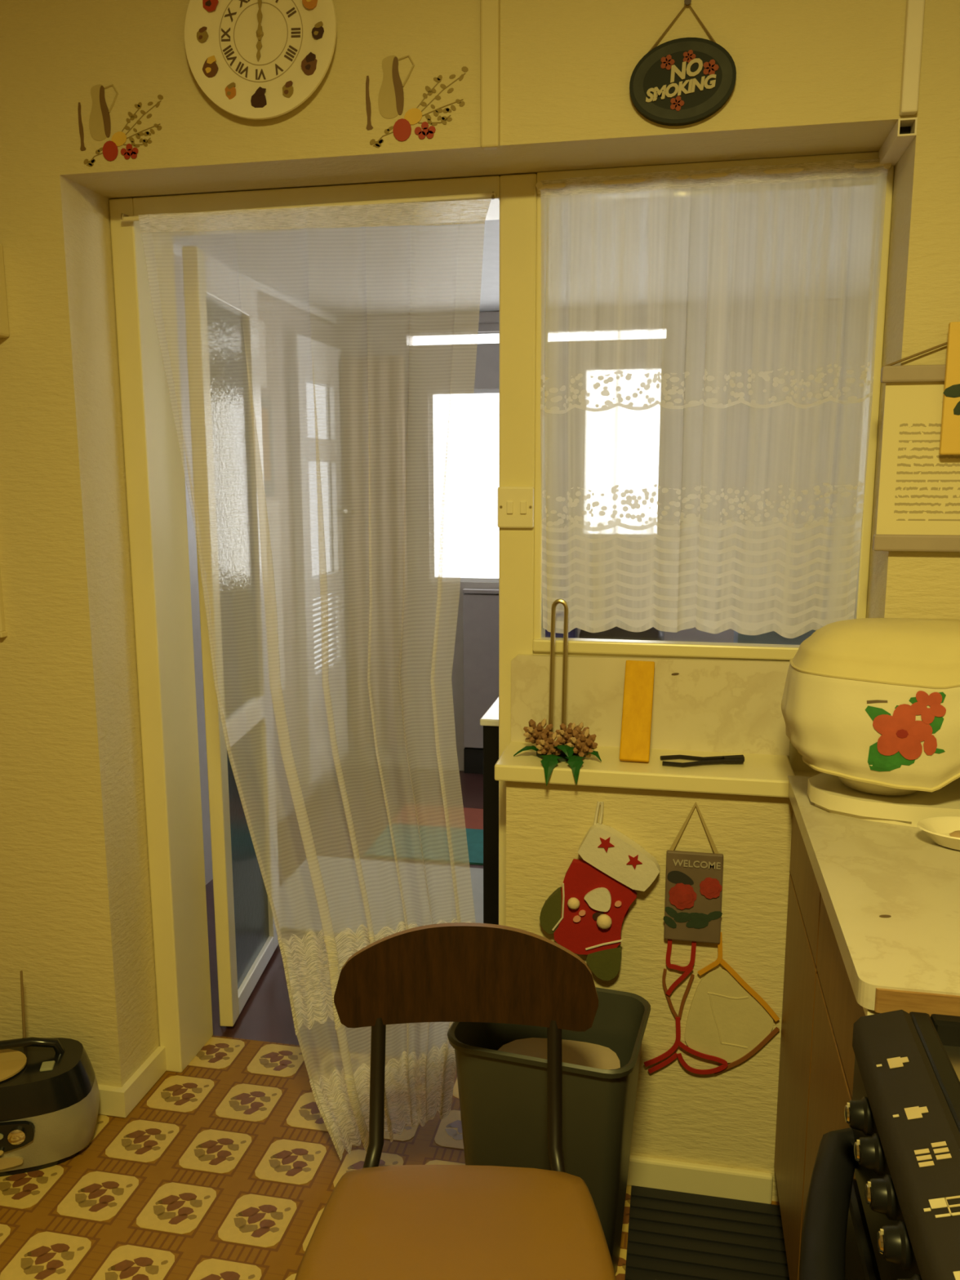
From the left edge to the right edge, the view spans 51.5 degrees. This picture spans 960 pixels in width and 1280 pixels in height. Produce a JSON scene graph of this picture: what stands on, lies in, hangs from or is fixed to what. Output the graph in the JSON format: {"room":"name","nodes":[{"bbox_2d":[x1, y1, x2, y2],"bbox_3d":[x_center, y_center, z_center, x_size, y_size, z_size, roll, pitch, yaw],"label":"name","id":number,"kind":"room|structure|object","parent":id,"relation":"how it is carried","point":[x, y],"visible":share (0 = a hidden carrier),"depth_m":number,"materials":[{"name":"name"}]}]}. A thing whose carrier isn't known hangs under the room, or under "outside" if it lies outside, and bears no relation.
{"room":"kitchen","nodes":[
{"label":"kitchen","id":0,"kind":"room"},
{"bbox_2d":[77,102,86,151],"bbox_3d":[-0.770,-0.992,1.922,0.012,0.088,0.001,2,10,11],"label":"candlestick","id":1,"kind":"object","parent":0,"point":[82,148],"depth_m":1.92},
{"bbox_2d":[173,256,345,884],"bbox_3d":[-0.913,-0.257,3.735,0.012,2.170,2.530,2,10,11],"label":"wall","id":2,"kind":"structure","parent":0,"point":[280,319],"depth_m":4.11,"materials":[{"name":"white paint"}]},
{"bbox_2d":[173,242,337,324],"bbox_3d":[-0.906,-1.300,3.507,0.025,0.034,2.390,2,10,11],"label":"trim","id":3,"kind":"structure","parent":2,"relation":"attached to","point":[262,288],"depth_m":4.03,"materials":[{"name":"white wood"}]},
{"bbox_2d":[261,397,275,496],"bbox_3d":[-0.858,-0.753,3.884,0.009,0.380,0.240,2,10,11],"label":"photo poster","id":4,"kind":"object","parent":2,"relation":"attached to","point":[266,404],"visible":0.5,"depth_m":3.95,"materials":[{"name":"beige paper"}]},
{"bbox_2d":[264,500,285,696],"bbox_3d":[-0.854,-0.160,4.003,0.007,0.790,0.280,2,10,11],"label":"chart","id":5,"kind":"object","parent":2,"relation":"attached to","point":[273,544],"visible":0.43,"depth_m":4.07,"materials":[{"name":"white paper"}]},
{"bbox_2d":[287,333,353,784],"bbox_3d":[-0.689,-0.357,4.537,0.110,1.940,0.560,2,10,11],"label":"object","id":6,"kind":"structure","parent":2,"relation":"in","point":[314,366],"depth_m":4.48,"materials":[{"name":"white wood"}]},
{"bbox_2d":[173,219,499,316],"bbox_3d":[0.525,-1.313,3.276,3.080,0.060,2.510,2,10,11],"label":"ceiling","id":7,"kind":"structure","parent":0,"point":[420,268],"depth_m":3.48,"materials":[{"name":"white paint"}]},
{"bbox_2d":[365,75,373,130],"bbox_3d":[-0.202,-0.977,1.809,0.013,0.092,0.001,2,10,11],"label":"knife","id":8,"kind":"object","parent":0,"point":[369,126],"depth_m":1.81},
{"bbox_2d":[0,764,779,1279],"bbox_3d":[-0.071,1.189,1.844,3.540,0.062,6.330,2,10,11],"label":"floor","id":9,"kind":"structure","parent":0,"point":[228,1166],"depth_m":2.19,"materials":[{"name":"brown tile"}]},
{"bbox_2d":[0,970,99,1176],"bbox_3d":[-1.030,0.928,2.121,0.392,0.366,0.224,-2,10,-13],"label":"radio","id":10,"kind":"object","parent":9,"relation":"on","point":[50,1093],"visible":1,"depth_m":2.09,"materials":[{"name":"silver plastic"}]},
{"bbox_2d":[279,855,483,938],"bbox_3d":[-0.293,0.890,3.436,0.850,0.008,0.600,2,10,11],"label":"mat","id":11,"kind":"object","parent":9,"relation":"on","point":[333,895],"visible":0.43,"depth_m":3.45,"materials":[{"name":"white fabric"}]},
{"bbox_2d":[364,804,483,865],"bbox_3d":[0.006,0.790,4.031,0.800,0.008,0.600,2,10,11],"label":"woven rug","id":12,"kind":"object","parent":9,"relation":"on","point":[437,833],"visible":0.46,"depth_m":4.00,"materials":[{"name":"fabric"}]},
{"bbox_2d":[294,922,616,1279],"bbox_3d":[-0.028,0.861,1.366,0.419,0.752,0.538,0,10,2],"label":"chair","id":13,"kind":"object","parent":9,"relation":"on","point":[397,1222],"visible":1,"depth_m":1.44,"materials":[{"name":"brown wood"}]},
{"bbox_2d":[480,697,498,924],"bbox_3d":[0.331,0.592,2.654,0.594,0.854,0.406,2,10,11],"label":"base cabinet","id":14,"kind":"object","parent":9,"relation":"on","point":[490,720],"visible":0.18,"depth_m":2.49,"materials":[{"name":"wood"}]},
{"bbox_2d":[545,627,577,638],"bbox_3d":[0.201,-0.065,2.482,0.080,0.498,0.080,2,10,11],"label":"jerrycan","id":15,"kind":"object","parent":14,"relation":"on","point":[573,633],"visible":0.02,"depth_m":2.45,"materials":[{"name":"plastic"}]},
{"bbox_2d":[579,626,664,640],"bbox_3d":[0.355,0.051,2.491,0.205,0.265,0.160,2,10,11],"label":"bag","id":16,"kind":"object","parent":14,"relation":"on","point":[615,633],"visible":0.08,"depth_m":2.40,"materials":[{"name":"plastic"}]},
{"bbox_2d":[447,986,650,1274],"bbox_3d":[0.126,0.912,1.791,0.324,0.504,0.260,3,10,17],"label":"waste bin","id":17,"kind":"object","parent":9,"relation":"on","point":[503,1095],"visible":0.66,"depth_m":1.67,"materials":[{"name":"grey plastic"}]},
{"bbox_2d":[497,1037,620,1069],"bbox_3d":[0.131,0.810,1.767,0.232,0.115,0.173,2,10,11],"label":"bag","id":18,"kind":"object","parent":17,"relation":"in","point":[575,1052],"visible":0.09,"depth_m":1.80,"materials":[{"name":"white plastic"}]},
{"bbox_2d":[624,1185,789,1279],"bbox_3d":[0.382,1.188,1.634,0.301,0.009,0.782,2,10,11],"label":"rubber mat","id":19,"kind":"object","parent":9,"relation":"on","point":[673,1235],"visible":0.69,"depth_m":1.90,"materials":[{"name":"black rubber"}]},
{"bbox_2d":[773,809,879,1279],"bbox_3d":[0.806,0.780,1.498,0.604,0.859,0.778,2,10,11],"label":"base cabinet","id":20,"kind":"object","parent":9,"relation":"on","point":[820,1009],"visible":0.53,"depth_m":1.59,"materials":[{"name":"brown laminate"}]},
{"bbox_2d":[787,775,959,1017],"bbox_3d":[0.799,0.341,1.421,0.614,0.031,0.788,2,10,11],"label":"countertop","id":21,"kind":"structure","parent":20,"relation":"on","point":[890,892],"depth_m":1.31,"materials":[{"name":"beige laminate"}]},
{"bbox_2d":[807,773,959,826],"bbox_3d":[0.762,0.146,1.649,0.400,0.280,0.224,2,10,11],"label":"tray","id":22,"kind":"object","parent":21,"relation":"on","point":[835,794],"visible":0.2,"depth_m":1.62,"materials":[{"name":"beige plastic"}]},
{"bbox_2d":[781,617,959,791],"bbox_3d":[0.734,0.092,1.656,0.446,0.252,0.301,2,10,11],"label":"cover","id":23,"kind":"object","parent":22,"relation":"on","point":[872,700],"visible":1,"depth_m":1.56,"materials":[{"name":"beige fabric"}]},
{"bbox_2d":[791,617,959,685],"bbox_3d":[0.739,0.010,1.643,0.422,0.085,0.261,2,10,11],"label":"lid","id":24,"kind":"object","parent":23,"relation":"attached to","point":[864,651],"depth_m":1.57,"materials":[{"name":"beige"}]},
{"bbox_2d":[896,728,908,737],"bbox_3d":[0.651,0.145,1.533,0.018,0.014,0.001,2,10,11],"label":"flower center","id":25,"kind":"object","parent":23,"relation":"on","point":[900,733],"depth_m":1.53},
{"bbox_2d":[835,775,917,795],"bbox_3d":[0.676,0.194,1.674,0.224,0.110,0.224,2,10,11],"label":"bowl","id":26,"kind":"object","parent":22,"relation":"on","point":[844,786],"depth_m":1.64,"materials":[{"name":"white ceramic"}]},
{"bbox_2d":[916,816,959,850],"bbox_3d":[0.749,0.298,1.504,0.166,0.028,0.107,2,10,11],"label":"oval dish","id":27,"kind":"object","parent":21,"relation":"on","point":[944,831],"visible":1,"depth_m":1.53,"materials":[{"name":"beige ceramic"}]},
{"bbox_2d":[799,1009,959,1279],"bbox_3d":[0.619,0.880,0.817,0.704,0.887,0.605,2,10,11],"label":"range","id":28,"kind":"object","parent":9,"relation":"on","point":[899,1218],"visible":1,"depth_m":0.94,"materials":[{"name":"black metal"}]},
{"bbox_2d":[799,1127,880,1279],"bbox_3d":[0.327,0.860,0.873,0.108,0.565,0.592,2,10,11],"label":"handle","id":29,"kind":"object","parent":28,"relation":"in","point":[840,1229],"depth_m":1.00,"materials":[{"name":"black plastic"}]},
{"bbox_2d":[886,1011,959,1279],"bbox_3d":[0.662,0.476,0.740,0.614,0.042,0.605,2,10,11],"label":"control panel","id":30,"kind":"object","parent":28,"relation":"in","point":[923,1051],"depth_m":0.88,"materials":[{"name":"black metal"}]},
{"bbox_2d":[914,1141,951,1167],"bbox_3d":[0.388,0.440,0.851,0.026,0.009,0.027,2,10,11],"label":"label","id":31,"kind":"object","parent":28,"relation":"in","point":[926,1153],"depth_m":0.85,"materials":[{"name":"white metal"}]},
{"bbox_3d":[0.898,0.578,2.677,0.480,0.872,0.600,2,10,11],"label":"table","id":32,"kind":"object","parent":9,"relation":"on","visible":0},
{"bbox_2d":[733,629,816,644],"bbox_3d":[0.762,0.060,2.462,0.255,0.220,0.180,2,10,11],"label":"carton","id":33,"kind":"object","parent":32,"relation":"on","point":[771,637],"visible":0.11,"depth_m":2.37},
{"bbox_2d":[334,323,499,770],"bbox_3d":[0.761,-0.408,4.617,2.920,2.170,0.120,2,10,11],"label":"wall","id":34,"kind":"structure","parent":0,"point":[434,608],"depth_m":4.77,"materials":[{"name":"white paint"}]},
{"bbox_2d":[341,355,409,748],"bbox_3d":[-0.493,-0.394,4.723,0.300,1.850,0.040,2,10,11],"label":"drape","id":35,"kind":"object","parent":34,"relation":"hanging from","point":[373,401],"visible":1,"depth_m":4.72,"materials":[{"name":"fabric"}]},
{"bbox_2d":[332,311,499,328],"bbox_3d":[0.744,-1.441,4.369,2.920,0.049,0.031,2,10,11],"label":"trim","id":36,"kind":"structure","parent":34,"relation":"attached to","point":[489,317],"depth_m":4.56,"materials":[{"name":"white wood"}]},
{"bbox_2d":[408,332,499,346],"bbox_3d":[0.249,-1.381,4.541,1.186,0.055,0.030,2,10,11],"label":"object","id":37,"kind":"structure","parent":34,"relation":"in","point":[478,333],"depth_m":4.61,"materials":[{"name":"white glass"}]},
{"bbox_2d":[429,389,499,582],"bbox_3d":[0.039,-0.724,4.705,0.550,0.895,0.070,2,10,11],"label":"window","id":38,"kind":"structure","parent":34,"relation":"in","point":[433,397],"depth_m":4.74,"materials":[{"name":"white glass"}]},
{"bbox_2d":[462,588,733,773],"bbox_3d":[0.903,0.234,4.610,2.000,0.905,0.044,2,10,11],"label":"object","id":39,"kind":"structure","parent":34,"relation":"attached to","point":[480,611],"depth_m":4.75,"materials":[{"name":"grey"}]},
{"bbox_2d":[0,0,959,1201],"bbox_3d":[-0.223,-0.205,2.120,2.930,2.600,0.340,2,10,11],"label":"wall","id":40,"kind":"structure","parent":0,"point":[814,77],"depth_m":1.94,"materials":[{"name":"paint"}]},
{"bbox_2d":[0,569,7,637],"bbox_3d":[-1.121,-0.283,2.103,0.210,0.556,0.021,2,10,11],"label":"board","id":41,"kind":"object","parent":40,"relation":"attached to","point":[3,633],"visible":1,"depth_m":2.12,"materials":[{"name":"beige paint"}]},
{"bbox_2d":[0,243,9,337],"bbox_3d":[-1.087,-0.703,1.994,0.257,0.183,0.083,2,10,11],"label":"wall box","id":42,"kind":"object","parent":40,"relation":"attached to","point":[4,322],"visible":1,"depth_m":2.00,"materials":[{"name":"beige paint"}]},
{"bbox_2d":[99,85,111,137],"bbox_3d":[-0.719,-1.014,1.908,0.020,0.093,0.001,2,10,11],"label":"shade","id":43,"kind":"object","parent":40,"relation":"attached to","point":[104,117],"depth_m":1.91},
{"bbox_2d":[77,84,163,166],"bbox_3d":[-0.688,-0.989,1.905,0.180,0.146,0.003,2,10,11],"label":"sticker","id":44,"kind":"object","parent":40,"relation":"attached to","point":[100,124],"visible":1,"depth_m":1.91,"materials":[{"name":"paper"}]},
{"bbox_2d":[97,1046,166,1117],"bbox_3d":[-1.232,1.029,2.434,0.905,0.066,0.186,2,10,11],"label":"baseboard","id":45,"kind":"structure","parent":40,"relation":"attached to","point":[115,1101],"depth_m":2.29,"materials":[{"name":"white wood"}]},
{"bbox_2d":[184,0,336,119],"bbox_3d":[-0.399,-1.105,1.816,0.294,0.294,0.023,2,10,11],"label":"wall clock","id":46,"kind":"object","parent":40,"relation":"attached to","point":[255,60],"visible":1,"depth_m":1.82,"materials":[{"name":"beige ceramic"}]},
{"bbox_2d":[196,26,208,43],"bbox_3d":[-0.510,-1.113,1.829,0.023,0.026,0.002,2,10,11],"label":"print","id":47,"kind":"object","parent":46,"relation":"on","point":[202,32],"depth_m":1.83},
{"bbox_2d":[202,0,218,12],"bbox_3d":[-0.492,-1.167,1.816,0.031,0.036,0.002,2,10,11],"label":"print","id":48,"kind":"object","parent":46,"relation":"attached to","point":[208,6],"depth_m":1.82},
{"bbox_2d":[202,55,218,77],"bbox_3d":[-0.498,-1.058,1.835,0.031,0.037,0.002,2,10,11],"label":"print","id":49,"kind":"object","parent":46,"relation":"attached to","point":[210,63],"depth_m":1.84},
{"bbox_2d":[224,82,235,99],"bbox_3d":[-0.461,-1.013,1.835,0.021,0.029,0.002,2,10,11],"label":"print","id":50,"kind":"object","parent":46,"relation":"attached to","point":[229,87],"depth_m":1.84},
{"bbox_2d":[250,86,266,107],"bbox_3d":[-0.407,-0.995,1.827,0.031,0.040,0.002,2,10,11],"label":"print","id":51,"kind":"object","parent":46,"relation":"attached to","point":[258,94],"depth_m":1.83},
{"bbox_2d":[282,80,293,97],"bbox_3d":[-0.350,-1.004,1.815,0.021,0.029,0.002,2,10,11],"label":"print","id":52,"kind":"object","parent":46,"relation":"attached to","point":[287,86],"depth_m":1.81},
{"bbox_2d":[301,52,317,75],"bbox_3d":[-0.309,-1.043,1.800,0.031,0.039,0.002,2,10,11],"label":"print","id":53,"kind":"object","parent":46,"relation":"attached to","point":[308,60],"depth_m":1.80},
{"bbox_2d":[302,0,317,8],"bbox_3d":[-0.304,-1.151,1.780,0.031,0.038,0.002,2,10,11],"label":"print","id":54,"kind":"object","parent":46,"relation":"attached to","point":[306,4],"depth_m":1.78},
{"bbox_2d":[311,21,324,39],"bbox_3d":[-0.291,-1.096,1.787,0.024,0.029,0.002,2,10,11],"label":"print","id":55,"kind":"object","parent":46,"relation":"attached to","point":[317,27],"depth_m":1.79},
{"bbox_2d":[109,173,537,1072],"bbox_3d":[-0.321,0.062,2.272,0.917,2.024,0.172,2,10,11],"label":"door frame","id":56,"kind":"structure","parent":40,"relation":"in","point":[144,268],"depth_m":2.21,"materials":[{"name":"beige paint"}]},
{"bbox_2d":[182,245,280,1026],"bbox_3d":[-0.655,0.013,2.702,0.036,1.955,0.500,0,10,3],"label":"open door","id":57,"kind":"structure","parent":56,"relation":"attached to","point":[220,304],"depth_m":2.63,"materials":[{"name":"beige paint"}]},
{"bbox_2d":[120,191,496,222],"bbox_3d":[-0.361,-0.878,2.021,0.800,0.018,0.026,2,10,11],"label":"wire","id":58,"kind":"object","parent":56,"relation":"attached to","point":[483,195],"visible":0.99,"depth_m":1.99,"materials":[{"name":"beige plastic"}]},
{"bbox_2d":[138,199,491,1160],"bbox_3d":[-0.362,0.113,2.055,0.747,1.962,0.225,2,10,11],"label":"curtain","id":59,"kind":"object","parent":58,"relation":"hanging from","point":[333,981],"visible":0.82,"depth_m":2.08,"materials":[{"name":"fabric"}]},
{"bbox_2d":[497,486,533,528],"bbox_3d":[0.073,-0.272,2.039,0.075,0.084,0.018,2,10,11],"label":"light switch","id":60,"kind":"object","parent":56,"relation":"attached to","point":[515,504],"visible":1,"depth_m":2.03,"materials":[{"name":"beige plastic"}]},
{"bbox_2d":[391,56,404,115],"bbox_3d":[-0.148,-1.000,1.794,0.021,0.098,0.001,2,10,11],"label":"shade","id":61,"kind":"object","parent":40,"relation":"attached to","point":[397,95],"depth_m":1.79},
{"bbox_2d":[365,54,468,147],"bbox_3d":[-0.115,-0.974,1.792,0.191,0.153,0.003,2,10,11],"label":"sticker","id":62,"kind":"object","parent":40,"relation":"attached to","point":[391,95],"visible":1,"depth_m":1.80,"materials":[{"name":"paper"}]},
{"bbox_2d":[480,0,500,150],"bbox_3d":[0.018,-1.164,1.728,0.033,0.580,0.020,2,10,11],"label":"trim","id":63,"kind":"structure","parent":40,"relation":"attached to","point":[490,9],"depth_m":1.75,"materials":[{"name":"beige paint"}]},
{"bbox_2d":[539,801,659,980],"bbox_3d":[0.233,0.494,1.946,0.232,0.364,0.043,2,10,11],"label":"stocking","id":64,"kind":"object","parent":40,"relation":"hanging from","point":[585,915],"visible":1,"depth_m":1.94,"materials":[{"name":"red fabric"}]},
{"bbox_2d":[573,915,581,922],"bbox_3d":[0.191,0.549,1.959,0.015,0.012,0.007,2,10,11],"label":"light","id":65,"kind":"object","parent":64,"relation":"attached to","point":[576,918],"depth_m":1.96,"materials":[{"name":"fabric"}]},
{"bbox_2d":[578,909,585,915],"bbox_3d":[0.201,0.536,1.955,0.013,0.011,0.007,2,10,11],"label":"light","id":66,"kind":"object","parent":64,"relation":"attached to","point":[581,912],"depth_m":1.95,"materials":[{"name":"fabric"}]},
{"bbox_2d":[614,900,621,906],"bbox_3d":[0.269,0.514,1.937,0.013,0.011,0.007,2,10,11],"label":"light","id":67,"kind":"object","parent":64,"relation":"attached to","point":[617,903],"depth_m":1.93,"materials":[{"name":"plastic"}]},
{"bbox_2d":[494,740,794,797],"bbox_3d":[0.326,0.253,1.985,0.570,0.033,0.192,2,10,11],"label":"shelf","id":68,"kind":"object","parent":40,"relation":"on","point":[759,775],"visible":0.77,"depth_m":1.92,"materials":[{"name":"beige paint"}]},
{"bbox_2d":[513,598,601,785],"bbox_3d":[0.154,0.098,1.956,0.177,0.343,0.168,2,10,11],"label":"ornament","id":69,"kind":"object","parent":68,"relation":"on","point":[580,744],"visible":1,"depth_m":1.99,"materials":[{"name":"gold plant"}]},
{"bbox_2d":[619,660,654,762],"bbox_3d":[0.314,0.141,1.985,0.062,0.188,0.109,2,10,11],"label":"wooden block","id":70,"kind":"object","parent":68,"relation":"on","point":[637,700],"visible":1,"depth_m":1.98,"materials":[{"name":"yellow wood"}]},
{"bbox_2d":[660,755,744,767],"bbox_3d":[0.437,0.234,1.954,0.174,0.013,0.061,-2,10,-10],"label":"tongs","id":71,"kind":"object","parent":68,"relation":"on","point":[731,759],"visible":1,"depth_m":1.94,"materials":[{"name":"black metal"}]},
{"bbox_2d":[684,0,691,5],"bbox_3d":[0.351,-1.076,1.681,0.012,0.011,0.020,2,10,11],"label":"nail","id":72,"kind":"object","parent":40,"relation":"attached to","point":[686,2],"visible":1,"depth_m":1.67,"materials":[{"name":"brown metal"}]},
{"bbox_2d":[629,4,736,125],"bbox_3d":[0.344,-0.980,1.688,0.178,0.194,0.016,2,10,11],"label":"plaque","id":73,"kind":"object","parent":72,"relation":"hanging from","point":[683,81],"visible":1,"depth_m":1.69,"materials":[{"name":"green wood"}]},
{"bbox_2d":[660,54,675,70],"bbox_3d":[0.319,-0.980,1.687,0.024,0.024,0.002,2,10,11],"label":"flower","id":74,"kind":"object","parent":73,"relation":"on","point":[667,61],"depth_m":1.69,"materials":[{"name":"ceramic"}]},
{"bbox_2d":[670,95,684,111],"bbox_3d":[0.336,-0.914,1.694,0.024,0.024,0.002,2,10,11],"label":"flower","id":75,"kind":"object","parent":73,"relation":"on","point":[677,102],"depth_m":1.69,"materials":[{"name":"ceramic"}]},
{"bbox_2d":[683,49,696,63],"bbox_3d":[0.354,-0.985,1.679,0.021,0.022,0.002,2,10,11],"label":"flower","id":76,"kind":"object","parent":73,"relation":"on","point":[689,55],"depth_m":1.68,"materials":[{"name":"ceramic"}]},
{"bbox_2d":[702,59,719,75],"bbox_3d":[0.389,-0.964,1.675,0.026,0.026,0.002,2,10,11],"label":"flower","id":77,"kind":"object","parent":73,"relation":"on","point":[710,67],"depth_m":1.67,"materials":[{"name":"ceramic"}]},
{"bbox_2d":[662,801,723,943],"bbox_3d":[0.411,0.448,1.911,0.111,0.280,0.018,2,10,11],"label":"plaque","id":78,"kind":"object","parent":40,"relation":"attached to","point":[693,880],"visible":1,"depth_m":1.91,"materials":[{"name":"grey wood"}]},
{"bbox_2d":[644,939,728,1074],"bbox_3d":[0.409,0.724,1.962,0.164,0.306,0.009,2,10,11],"label":"harness","id":79,"kind":"object","parent":78,"relation":"hanging from","point":[687,969],"visible":1,"depth_m":1.97,"materials":[{"name":"red fabric"}]},
{"bbox_2d":[626,1154,773,1204],"bbox_3d":[0.319,1.092,2.046,0.544,0.064,0.017,2,10,11],"label":"baseboard","id":80,"kind":"structure","parent":40,"relation":"attached to","point":[743,1184],"depth_m":2.01,"materials":[{"name":"white wood"}]},
{"bbox_2d":[533,151,894,660],"bbox_3d":[0.438,-0.438,1.973,0.658,0.946,0.090,2,10,11],"label":"window","id":81,"kind":"structure","parent":40,"relation":"in","point":[540,643],"depth_m":1.93,"materials":[{"name":"beige paint"}]},
{"bbox_2d":[540,158,888,638],"bbox_3d":[0.429,-0.443,1.932,0.634,0.889,0.022,2,10,11],"label":"curtain","id":82,"kind":"object","parent":81,"relation":"hanging from","point":[708,345],"visible":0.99,"depth_m":1.93,"materials":[{"name":"fabric"}]},
{"bbox_2d":[684,932,779,1074],"bbox_3d":[0.495,0.715,1.947,0.180,0.303,0.012,2,10,11],"label":"strap","id":83,"kind":"object","parent":40,"relation":"hanging from","point":[727,1020],"visible":1,"depth_m":1.95,"materials":[{"name":"fabric"}]},
{"bbox_2d":[878,117,917,165],"bbox_3d":[0.723,-0.862,1.725,0.030,0.028,0.169,2,10,11],"label":"cable trunking","id":84,"kind":"object","parent":40,"relation":"attached to","point":[904,131],"visible":1,"depth_m":1.69,"materials":[{"name":"white plastic"}]},
{"bbox_2d":[899,0,924,115],"bbox_3d":[0.704,-1.147,1.589,0.026,0.570,0.019,2,10,11],"label":"cable trunking","id":85,"kind":"object","parent":40,"relation":"attached to","point":[914,13],"visible":1,"depth_m":1.61,"materials":[{"name":"white plastic"}]},
{"bbox_2d":[871,342,959,551],"bbox_3d":[0.821,-0.334,1.700,0.269,0.366,0.018,2,10,11],"label":"scroll","id":86,"kind":"object","parent":40,"relation":"attached to","point":[918,503],"visible":1,"depth_m":1.72},
{"bbox_2d":[939,321,959,454],"bbox_3d":[0.857,-0.420,1.660,0.158,0.217,0.013,2,10,11],"label":"card","id":87,"kind":"object","parent":86,"relation":"attached to","point":[949,444],"visible":1,"depth_m":1.67,"materials":[{"name":"yellow paper"}]},
{"bbox_2d":[533,651,817,771],"bbox_3d":[0.437,0.143,2.058,0.658,0.230,0.028,2,10,11],"label":"wall","id":88,"kind":"structure","parent":0,"point":[795,758],"depth_m":2.02,"materials":[{"name":"beige paint"}]},
{"bbox_2d":[511,653,790,755],"bbox_3d":[0.345,0.129,2.049,0.568,0.191,0.018,2,10,11],"label":"backsplash","id":89,"kind":"structure","parent":88,"relation":"attached to","point":[699,704],"depth_m":2.03,"materials":[{"name":"beige stone"}]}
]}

